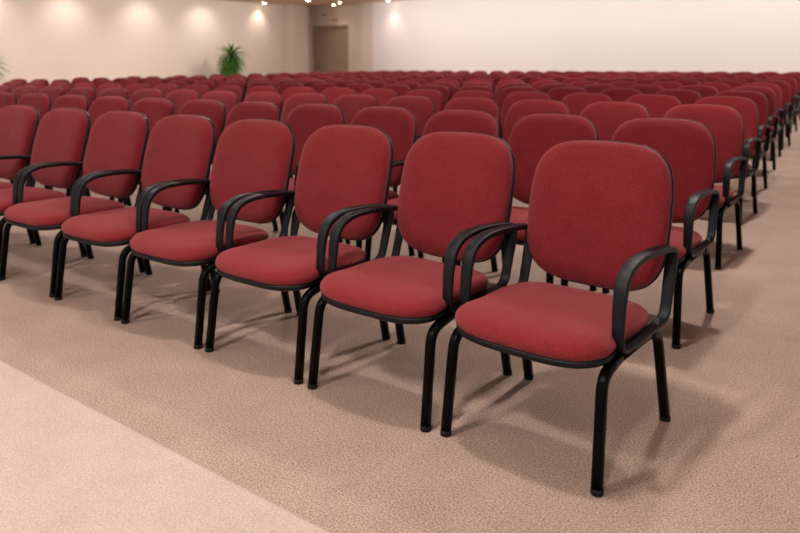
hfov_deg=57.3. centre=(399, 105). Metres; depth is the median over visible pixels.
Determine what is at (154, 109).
armchair
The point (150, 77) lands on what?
armchair
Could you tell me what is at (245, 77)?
armchair
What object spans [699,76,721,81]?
armchair
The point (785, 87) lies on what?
armchair
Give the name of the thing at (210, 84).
armchair
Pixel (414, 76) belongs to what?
armchair
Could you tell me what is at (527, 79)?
armchair
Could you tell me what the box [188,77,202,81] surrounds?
armchair
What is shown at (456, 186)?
armchair
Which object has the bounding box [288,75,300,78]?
armchair
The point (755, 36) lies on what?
wall
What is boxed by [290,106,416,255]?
armchair
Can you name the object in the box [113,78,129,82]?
armchair
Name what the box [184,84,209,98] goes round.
armchair
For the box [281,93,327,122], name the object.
armchair
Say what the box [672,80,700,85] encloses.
armchair
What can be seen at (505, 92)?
armchair
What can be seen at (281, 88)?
armchair
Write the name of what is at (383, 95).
armchair
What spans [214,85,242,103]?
armchair
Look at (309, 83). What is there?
armchair
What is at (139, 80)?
armchair
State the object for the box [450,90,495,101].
armchair
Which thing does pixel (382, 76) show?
armchair
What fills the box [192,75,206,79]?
armchair
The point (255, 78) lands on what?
armchair
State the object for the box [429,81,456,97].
armchair
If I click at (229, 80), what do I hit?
armchair
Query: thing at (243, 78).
armchair
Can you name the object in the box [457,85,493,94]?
armchair
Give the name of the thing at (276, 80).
armchair
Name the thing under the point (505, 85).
armchair
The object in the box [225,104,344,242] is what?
armchair
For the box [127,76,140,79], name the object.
armchair
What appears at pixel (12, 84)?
armchair
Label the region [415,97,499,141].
armchair
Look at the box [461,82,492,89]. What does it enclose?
armchair
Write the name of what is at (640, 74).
armchair
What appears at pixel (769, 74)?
armchair
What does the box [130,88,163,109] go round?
armchair
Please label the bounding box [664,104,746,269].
armchair
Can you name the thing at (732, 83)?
armchair
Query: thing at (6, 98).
armchair
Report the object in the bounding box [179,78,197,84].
armchair
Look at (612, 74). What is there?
armchair
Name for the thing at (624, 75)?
armchair
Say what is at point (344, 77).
armchair
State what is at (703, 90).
armchair
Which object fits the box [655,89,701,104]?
armchair
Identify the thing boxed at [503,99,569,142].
armchair
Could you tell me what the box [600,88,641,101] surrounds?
armchair
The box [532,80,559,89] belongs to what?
armchair
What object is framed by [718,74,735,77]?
armchair
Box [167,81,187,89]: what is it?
armchair
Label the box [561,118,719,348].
armchair
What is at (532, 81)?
armchair
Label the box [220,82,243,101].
armchair
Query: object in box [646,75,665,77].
armchair
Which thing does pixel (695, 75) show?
armchair
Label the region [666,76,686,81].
armchair
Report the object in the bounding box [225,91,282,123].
armchair
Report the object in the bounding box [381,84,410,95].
armchair
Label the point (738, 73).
armchair
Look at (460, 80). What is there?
armchair
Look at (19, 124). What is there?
armchair
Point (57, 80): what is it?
armchair
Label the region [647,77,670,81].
armchair
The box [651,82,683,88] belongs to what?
armchair
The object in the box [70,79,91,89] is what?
armchair
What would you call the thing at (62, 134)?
armchair
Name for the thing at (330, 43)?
door
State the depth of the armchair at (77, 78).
15.08 m
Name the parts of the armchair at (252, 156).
leg, armrest, seat, leg, leg, backrest, armrest, leg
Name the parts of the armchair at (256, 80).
backrest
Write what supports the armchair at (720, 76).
on the floor at (350, 453)
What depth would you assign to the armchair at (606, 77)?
14.65 m
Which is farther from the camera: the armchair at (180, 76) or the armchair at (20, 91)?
the armchair at (180, 76)
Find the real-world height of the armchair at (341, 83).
0.932 m
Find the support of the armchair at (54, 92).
on the floor at (350, 453)
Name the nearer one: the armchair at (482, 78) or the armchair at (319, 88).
the armchair at (319, 88)
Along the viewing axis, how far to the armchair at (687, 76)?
15.06 m
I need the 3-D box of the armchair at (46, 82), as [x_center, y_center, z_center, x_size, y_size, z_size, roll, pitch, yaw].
[-6.852,-0.009,13.405,0.582,0.932,0.709,2,4,28]
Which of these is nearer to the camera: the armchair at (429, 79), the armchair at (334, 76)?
the armchair at (429, 79)
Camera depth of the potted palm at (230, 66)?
27.01 m
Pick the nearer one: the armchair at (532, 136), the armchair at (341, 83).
the armchair at (532, 136)
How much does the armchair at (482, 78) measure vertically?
0.932 m
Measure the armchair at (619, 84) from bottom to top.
0.932 m
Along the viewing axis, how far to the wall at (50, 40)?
25.28 m
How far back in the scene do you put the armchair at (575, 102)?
6.75 m
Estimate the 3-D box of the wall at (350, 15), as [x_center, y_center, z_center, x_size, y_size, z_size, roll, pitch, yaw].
[-2.527,-2.435,31.252,3.330,3.620,0.200,2,4,37]
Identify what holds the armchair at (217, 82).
on the floor at (350, 453)
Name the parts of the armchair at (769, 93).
backrest, leg, armrest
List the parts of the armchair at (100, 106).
leg, backrest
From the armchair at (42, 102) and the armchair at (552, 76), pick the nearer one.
the armchair at (42, 102)
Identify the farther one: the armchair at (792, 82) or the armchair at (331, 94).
the armchair at (792, 82)
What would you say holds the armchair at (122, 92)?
on the floor at (350, 453)
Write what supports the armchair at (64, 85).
on the floor at (350, 453)
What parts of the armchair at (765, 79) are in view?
backrest, leg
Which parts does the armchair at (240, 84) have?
backrest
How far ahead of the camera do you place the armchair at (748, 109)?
5.85 m
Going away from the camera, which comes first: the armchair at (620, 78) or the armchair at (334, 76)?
the armchair at (620, 78)
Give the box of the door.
[313,25,347,72]
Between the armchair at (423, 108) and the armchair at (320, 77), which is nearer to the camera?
the armchair at (423, 108)
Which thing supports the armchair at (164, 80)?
on the floor at (350, 453)
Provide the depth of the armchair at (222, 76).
16.70 m
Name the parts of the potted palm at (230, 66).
crown, crown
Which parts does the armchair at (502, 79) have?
backrest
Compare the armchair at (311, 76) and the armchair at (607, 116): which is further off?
the armchair at (311, 76)
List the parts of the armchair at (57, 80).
backrest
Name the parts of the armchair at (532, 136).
leg, seat, leg, backrest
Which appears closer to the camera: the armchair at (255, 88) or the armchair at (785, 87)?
the armchair at (255, 88)
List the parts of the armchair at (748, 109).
backrest, leg, armrest, leg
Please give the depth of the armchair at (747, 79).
13.14 m
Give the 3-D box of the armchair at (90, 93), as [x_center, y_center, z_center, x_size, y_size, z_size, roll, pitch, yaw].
[-4.042,0.258,8.735,0.582,0.933,0.709,2,4,31]
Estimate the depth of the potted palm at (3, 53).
20.58 m
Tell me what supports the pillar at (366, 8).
attached to the wall at (755, 36)
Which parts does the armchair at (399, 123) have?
leg, leg, backrest, seat, leg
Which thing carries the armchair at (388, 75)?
on the floor at (350, 453)
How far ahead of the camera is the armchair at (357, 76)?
16.43 m
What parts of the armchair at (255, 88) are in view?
backrest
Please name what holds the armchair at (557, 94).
on the floor at (350, 453)
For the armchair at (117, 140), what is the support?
on the floor at (350, 453)
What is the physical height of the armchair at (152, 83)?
0.932 m
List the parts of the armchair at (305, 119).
leg, seat, armrest, backrest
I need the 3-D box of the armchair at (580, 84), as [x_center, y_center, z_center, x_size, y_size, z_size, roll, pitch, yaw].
[2.567,0.115,10.674,0.582,0.932,0.709,2,4,35]
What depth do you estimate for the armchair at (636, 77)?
14.30 m
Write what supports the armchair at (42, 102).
on the floor at (350, 453)
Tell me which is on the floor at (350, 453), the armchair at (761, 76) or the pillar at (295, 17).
the armchair at (761, 76)
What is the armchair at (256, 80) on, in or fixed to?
on the floor at (350, 453)
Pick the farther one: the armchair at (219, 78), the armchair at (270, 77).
the armchair at (270, 77)
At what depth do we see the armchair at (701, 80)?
12.43 m
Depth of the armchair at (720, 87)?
9.77 m
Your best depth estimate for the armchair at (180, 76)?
17.25 m
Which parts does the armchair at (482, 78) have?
backrest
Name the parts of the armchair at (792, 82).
backrest, leg, armrest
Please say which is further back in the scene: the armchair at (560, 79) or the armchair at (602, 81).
the armchair at (560, 79)
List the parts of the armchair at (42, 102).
backrest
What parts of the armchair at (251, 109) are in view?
backrest, leg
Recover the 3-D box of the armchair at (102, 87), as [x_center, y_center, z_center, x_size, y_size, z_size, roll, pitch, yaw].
[-4.392,0.154,10.503,0.582,0.933,0.709,2,4,31]
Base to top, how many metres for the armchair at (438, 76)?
0.932 m
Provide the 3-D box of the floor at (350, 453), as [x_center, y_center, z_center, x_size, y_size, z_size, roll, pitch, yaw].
[-1.134,0.563,12.105,29.330,0.100,29.900,2,4,37]
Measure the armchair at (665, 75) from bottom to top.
0.932 m
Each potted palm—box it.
[0,53,9,83]
[214,42,250,77]
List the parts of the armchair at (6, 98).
backrest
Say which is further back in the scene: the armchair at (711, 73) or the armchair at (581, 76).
the armchair at (711, 73)
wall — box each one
[0,0,310,84]
[311,4,360,71]
[372,0,799,97]
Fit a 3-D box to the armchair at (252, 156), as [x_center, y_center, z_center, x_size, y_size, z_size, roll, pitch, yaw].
[-0.898,0.555,3.539,0.582,0.933,0.709,2,4,35]
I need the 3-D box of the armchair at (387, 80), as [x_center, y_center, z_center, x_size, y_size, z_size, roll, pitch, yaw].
[-0.393,0.008,12.679,0.582,0.932,0.709,2,4,32]
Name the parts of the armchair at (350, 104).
backrest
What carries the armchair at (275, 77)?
on the floor at (350, 453)
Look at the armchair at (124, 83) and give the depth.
12.44 m
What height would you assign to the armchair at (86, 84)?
0.933 m
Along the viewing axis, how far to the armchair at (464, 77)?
16.52 m
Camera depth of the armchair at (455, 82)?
12.17 m
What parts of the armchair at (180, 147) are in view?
leg, armrest, leg, seat, leg, armrest, backrest, leg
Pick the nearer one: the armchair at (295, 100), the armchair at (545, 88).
the armchair at (295, 100)
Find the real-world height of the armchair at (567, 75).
0.932 m
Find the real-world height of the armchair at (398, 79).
0.932 m
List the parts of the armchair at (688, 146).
leg, backrest, leg, seat, rail, armrest, leg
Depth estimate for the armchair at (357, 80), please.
13.19 m
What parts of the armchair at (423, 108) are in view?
backrest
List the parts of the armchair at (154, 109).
leg, backrest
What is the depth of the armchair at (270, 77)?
17.66 m
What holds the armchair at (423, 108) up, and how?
on the floor at (350, 453)
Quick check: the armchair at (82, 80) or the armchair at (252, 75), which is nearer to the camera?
the armchair at (82, 80)
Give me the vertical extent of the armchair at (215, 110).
0.933 m
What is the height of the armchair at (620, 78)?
0.932 m
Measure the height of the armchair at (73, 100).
0.933 m
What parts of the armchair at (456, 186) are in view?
leg, armrest, leg, seat, leg, backrest, armrest, leg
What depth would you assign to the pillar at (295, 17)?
30.75 m
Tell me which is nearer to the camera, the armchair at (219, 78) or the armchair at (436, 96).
the armchair at (436, 96)
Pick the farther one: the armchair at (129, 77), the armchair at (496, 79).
the armchair at (129, 77)
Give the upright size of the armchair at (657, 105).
0.933 m
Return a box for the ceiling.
[225,0,398,6]
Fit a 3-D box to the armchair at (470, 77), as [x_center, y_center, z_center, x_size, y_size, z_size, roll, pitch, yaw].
[1.411,-0.118,14.666,0.582,0.932,0.709,2,4,33]
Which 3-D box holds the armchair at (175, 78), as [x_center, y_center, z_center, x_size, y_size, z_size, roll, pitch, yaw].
[-4.997,-0.137,15.420,0.582,0.932,0.709,2,4,28]
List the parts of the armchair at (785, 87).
backrest, leg, armrest, leg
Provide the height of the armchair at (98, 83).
0.932 m
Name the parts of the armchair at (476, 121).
leg, seat, armrest, backrest, leg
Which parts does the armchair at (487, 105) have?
backrest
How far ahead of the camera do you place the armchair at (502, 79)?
13.04 m
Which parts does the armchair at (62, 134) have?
leg, armrest, seat, leg, armrest, backrest, leg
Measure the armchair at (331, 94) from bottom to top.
0.933 m
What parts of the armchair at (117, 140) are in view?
leg, armrest, leg, seat, leg, armrest, backrest, leg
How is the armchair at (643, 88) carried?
on the floor at (350, 453)
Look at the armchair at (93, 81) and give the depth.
14.80 m
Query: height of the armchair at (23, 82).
0.932 m
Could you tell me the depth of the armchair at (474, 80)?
11.91 m
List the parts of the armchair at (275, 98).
backrest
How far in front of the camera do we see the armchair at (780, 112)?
9.29 m
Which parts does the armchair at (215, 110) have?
backrest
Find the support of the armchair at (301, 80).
on the floor at (350, 453)
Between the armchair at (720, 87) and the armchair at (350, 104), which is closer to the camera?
the armchair at (350, 104)
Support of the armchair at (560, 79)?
on the floor at (350, 453)
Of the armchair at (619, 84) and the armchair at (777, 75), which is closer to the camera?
the armchair at (619, 84)
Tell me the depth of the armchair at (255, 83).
10.92 m
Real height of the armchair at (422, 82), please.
0.932 m
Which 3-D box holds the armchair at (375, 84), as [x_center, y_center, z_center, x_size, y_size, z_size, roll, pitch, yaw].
[-0.550,0.096,11.220,0.582,0.932,0.709,2,4,33]
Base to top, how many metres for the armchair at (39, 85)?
0.933 m
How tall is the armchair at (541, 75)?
0.932 m
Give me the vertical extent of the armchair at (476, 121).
0.933 m
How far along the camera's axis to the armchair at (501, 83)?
11.64 m
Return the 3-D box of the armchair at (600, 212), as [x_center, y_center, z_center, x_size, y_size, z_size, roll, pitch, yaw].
[0.556,0.613,2.465,0.582,0.933,0.709,3,4,39]
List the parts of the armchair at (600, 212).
leg, armrest, leg, seat, backrest, leg, rail, armrest, leg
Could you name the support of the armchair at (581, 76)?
on the floor at (350, 453)
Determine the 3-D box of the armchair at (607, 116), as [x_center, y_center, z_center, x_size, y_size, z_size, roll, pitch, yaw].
[1.374,0.455,5.055,0.582,0.933,0.709,2,4,36]
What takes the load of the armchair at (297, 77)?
on the floor at (350, 453)
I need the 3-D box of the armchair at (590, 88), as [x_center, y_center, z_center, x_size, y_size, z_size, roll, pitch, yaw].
[2.390,0.205,9.185,0.582,0.932,0.709,2,4,36]
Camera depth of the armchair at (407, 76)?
15.82 m
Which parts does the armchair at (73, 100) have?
backrest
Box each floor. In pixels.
[0,105,799,532]
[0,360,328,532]
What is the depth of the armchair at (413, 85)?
11.04 m
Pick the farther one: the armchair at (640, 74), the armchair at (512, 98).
the armchair at (640, 74)
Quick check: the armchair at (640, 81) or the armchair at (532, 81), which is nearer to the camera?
the armchair at (640, 81)
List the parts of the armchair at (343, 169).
leg, armrest, seat, leg, leg, backrest, armrest, leg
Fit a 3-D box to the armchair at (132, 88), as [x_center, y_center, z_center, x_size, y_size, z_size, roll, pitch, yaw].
[-3.881,0.171,10.196,0.582,0.933,0.709,2,4,31]
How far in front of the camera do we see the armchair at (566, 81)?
12.36 m
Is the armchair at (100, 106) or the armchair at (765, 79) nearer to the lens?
the armchair at (100, 106)
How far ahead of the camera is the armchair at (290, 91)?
8.83 m
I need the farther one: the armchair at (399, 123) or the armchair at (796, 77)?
the armchair at (796, 77)
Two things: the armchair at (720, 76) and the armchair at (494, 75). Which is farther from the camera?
the armchair at (494, 75)
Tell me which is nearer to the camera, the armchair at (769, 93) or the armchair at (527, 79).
the armchair at (769, 93)
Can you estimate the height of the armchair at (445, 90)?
0.932 m
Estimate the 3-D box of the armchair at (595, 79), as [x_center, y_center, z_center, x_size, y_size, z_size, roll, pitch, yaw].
[3.389,-0.047,13.338,0.582,0.932,0.709,2,4,35]
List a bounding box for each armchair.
[0,85,10,91]
[0,92,16,183]
[0,105,39,243]
[0,108,90,257]
[0,111,148,297]
[2,81,21,92]
[11,79,26,85]
[12,86,38,101]
[13,93,51,188]
[24,82,44,89]
[26,94,88,189]
[30,96,129,204]
[31,79,48,86]
[38,86,64,105]
[48,82,69,94]
[50,79,69,85]
[54,114,215,320]
[67,87,95,107]
[70,77,88,86]
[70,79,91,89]
[70,98,173,205]
[72,82,95,90]
[91,77,108,83]
[94,80,113,91]
[96,83,121,98]
[98,88,128,99]
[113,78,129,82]
[118,99,225,212]
[119,80,137,88]
[121,119,294,348]
[125,83,149,102]
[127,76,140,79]
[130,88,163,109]
[135,78,151,82]
[143,80,163,88]
[146,76,159,79]
[154,84,178,97]
[158,78,173,83]
[166,76,180,80]
[166,89,199,114]
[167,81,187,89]
[167,101,279,231]
[175,75,186,78]
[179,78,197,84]
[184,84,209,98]
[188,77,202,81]
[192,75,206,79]
[194,81,215,90]
[202,90,237,127]
[203,79,221,87]
[205,124,393,384]
[207,77,224,82]
[211,86,277,164]
[212,75,226,81]
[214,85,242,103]
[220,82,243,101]
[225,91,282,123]
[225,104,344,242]
[226,79,246,100]
[228,77,246,94]
[232,75,247,91]
[243,79,271,98]
[246,74,261,89]
[246,82,273,92]
[247,77,268,88]
[267,74,280,80]
[271,76,288,81]
[272,77,292,86]
[275,79,298,88]
[277,82,304,96]
[280,86,315,120]
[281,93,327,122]
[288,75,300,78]
[290,94,378,177]
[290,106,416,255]
[293,76,310,79]
[297,78,316,83]
[303,80,325,86]
[308,75,320,78]
[308,131,517,431]
[311,83,336,93]
[317,76,333,79]
[321,87,354,104]
[323,78,342,82]
[330,75,343,77]
[333,80,355,86]
[341,76,356,79]
[345,83,372,93]
[351,78,369,83]
[352,75,365,77]
[361,88,397,105]
[363,81,387,87]
[365,110,499,271]
[366,76,382,80]
[372,75,388,78]
[377,78,397,83]
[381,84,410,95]
[385,74,397,77]
[385,96,434,192]
[390,77,408,81]
[395,75,412,78]
[396,81,420,89]
[405,89,444,113]
[406,79,428,85]
[407,74,419,78]
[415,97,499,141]
[416,77,435,83]
[418,85,450,107]
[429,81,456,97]
[430,74,442,79]
[435,79,459,90]
[440,140,678,496]
[443,77,463,87]
[450,74,466,83]
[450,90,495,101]
[456,113,598,290]
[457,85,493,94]
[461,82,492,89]
[465,76,486,82]
[465,79,491,85]
[471,77,493,90]
[491,74,507,79]
[493,76,513,95]
[494,78,521,96]
[495,80,524,99]
[496,82,531,102]
[497,86,537,138]
[499,91,551,138]
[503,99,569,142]
[515,74,530,78]
[521,76,540,83]
[528,78,552,85]
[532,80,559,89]
[538,83,571,93]
[539,74,554,77]
[547,87,587,101]
[548,75,566,78]
[551,77,570,82]
[561,78,586,83]
[561,93,612,115]
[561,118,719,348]
[565,74,580,77]
[569,81,597,87]
[575,75,594,78]
[580,101,649,140]
[581,77,602,81]
[583,84,616,92]
[591,74,607,77]
[597,79,622,83]
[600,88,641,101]
[603,76,623,78]
[608,73,621,75]
[610,81,638,87]
[613,77,635,81]
[617,74,635,77]
[625,94,681,117]
[629,84,664,93]
[633,79,659,84]
[634,76,653,79]
[635,73,651,75]
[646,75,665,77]
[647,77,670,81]
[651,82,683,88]
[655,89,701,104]
[661,74,677,76]
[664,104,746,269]
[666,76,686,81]
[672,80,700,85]
[676,75,695,77]
[678,85,718,97]
[681,78,707,82]
[689,74,706,77]
[695,96,761,225]
[696,82,731,92]
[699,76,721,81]
[707,72,720,74]
[707,75,725,77]
[714,80,743,88]
[715,90,770,196]
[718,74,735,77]
[719,78,746,84]
[732,72,746,75]
[732,86,778,175]
[734,77,757,83]
[736,75,759,79]
[743,83,783,160]
[749,74,767,78]
[754,78,788,137]
[756,80,792,149]
[760,72,774,76]
[768,75,795,124]
[772,77,798,132]
[782,74,799,120]
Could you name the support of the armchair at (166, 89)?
on the floor at (350, 453)
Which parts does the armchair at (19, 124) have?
seat, armrest, backrest, leg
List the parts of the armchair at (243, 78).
backrest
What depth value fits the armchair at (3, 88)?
9.79 m
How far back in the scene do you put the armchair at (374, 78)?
14.64 m
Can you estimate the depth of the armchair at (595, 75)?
16.13 m
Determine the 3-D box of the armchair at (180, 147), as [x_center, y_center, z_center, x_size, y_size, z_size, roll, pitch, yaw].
[-1.378,0.536,3.887,0.582,0.933,0.709,2,4,35]
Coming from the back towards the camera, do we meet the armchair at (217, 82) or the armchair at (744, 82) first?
the armchair at (217, 82)
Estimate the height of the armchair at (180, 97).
0.933 m
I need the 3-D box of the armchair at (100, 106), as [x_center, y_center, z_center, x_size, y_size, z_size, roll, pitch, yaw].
[-2.724,0.400,6.270,0.582,0.933,0.709,2,4,33]
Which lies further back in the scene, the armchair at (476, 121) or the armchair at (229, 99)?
the armchair at (229, 99)
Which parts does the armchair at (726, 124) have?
backrest, seat, leg, armrest, leg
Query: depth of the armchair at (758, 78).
14.40 m
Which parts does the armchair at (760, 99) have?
backrest, leg, armrest, leg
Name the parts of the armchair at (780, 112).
backrest, leg, armrest, leg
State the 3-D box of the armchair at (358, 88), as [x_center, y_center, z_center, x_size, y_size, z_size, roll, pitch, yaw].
[-0.721,0.184,9.742,0.582,0.932,0.709,2,4,33]
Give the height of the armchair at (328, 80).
0.932 m
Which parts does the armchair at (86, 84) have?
backrest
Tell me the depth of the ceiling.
29.36 m
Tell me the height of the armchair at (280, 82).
0.932 m
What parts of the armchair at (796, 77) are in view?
backrest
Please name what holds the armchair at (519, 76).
on the floor at (350, 453)
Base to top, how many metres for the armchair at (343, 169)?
0.933 m
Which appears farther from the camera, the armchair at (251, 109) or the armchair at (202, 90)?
the armchair at (202, 90)
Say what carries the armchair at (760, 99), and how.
on the floor at (350, 453)

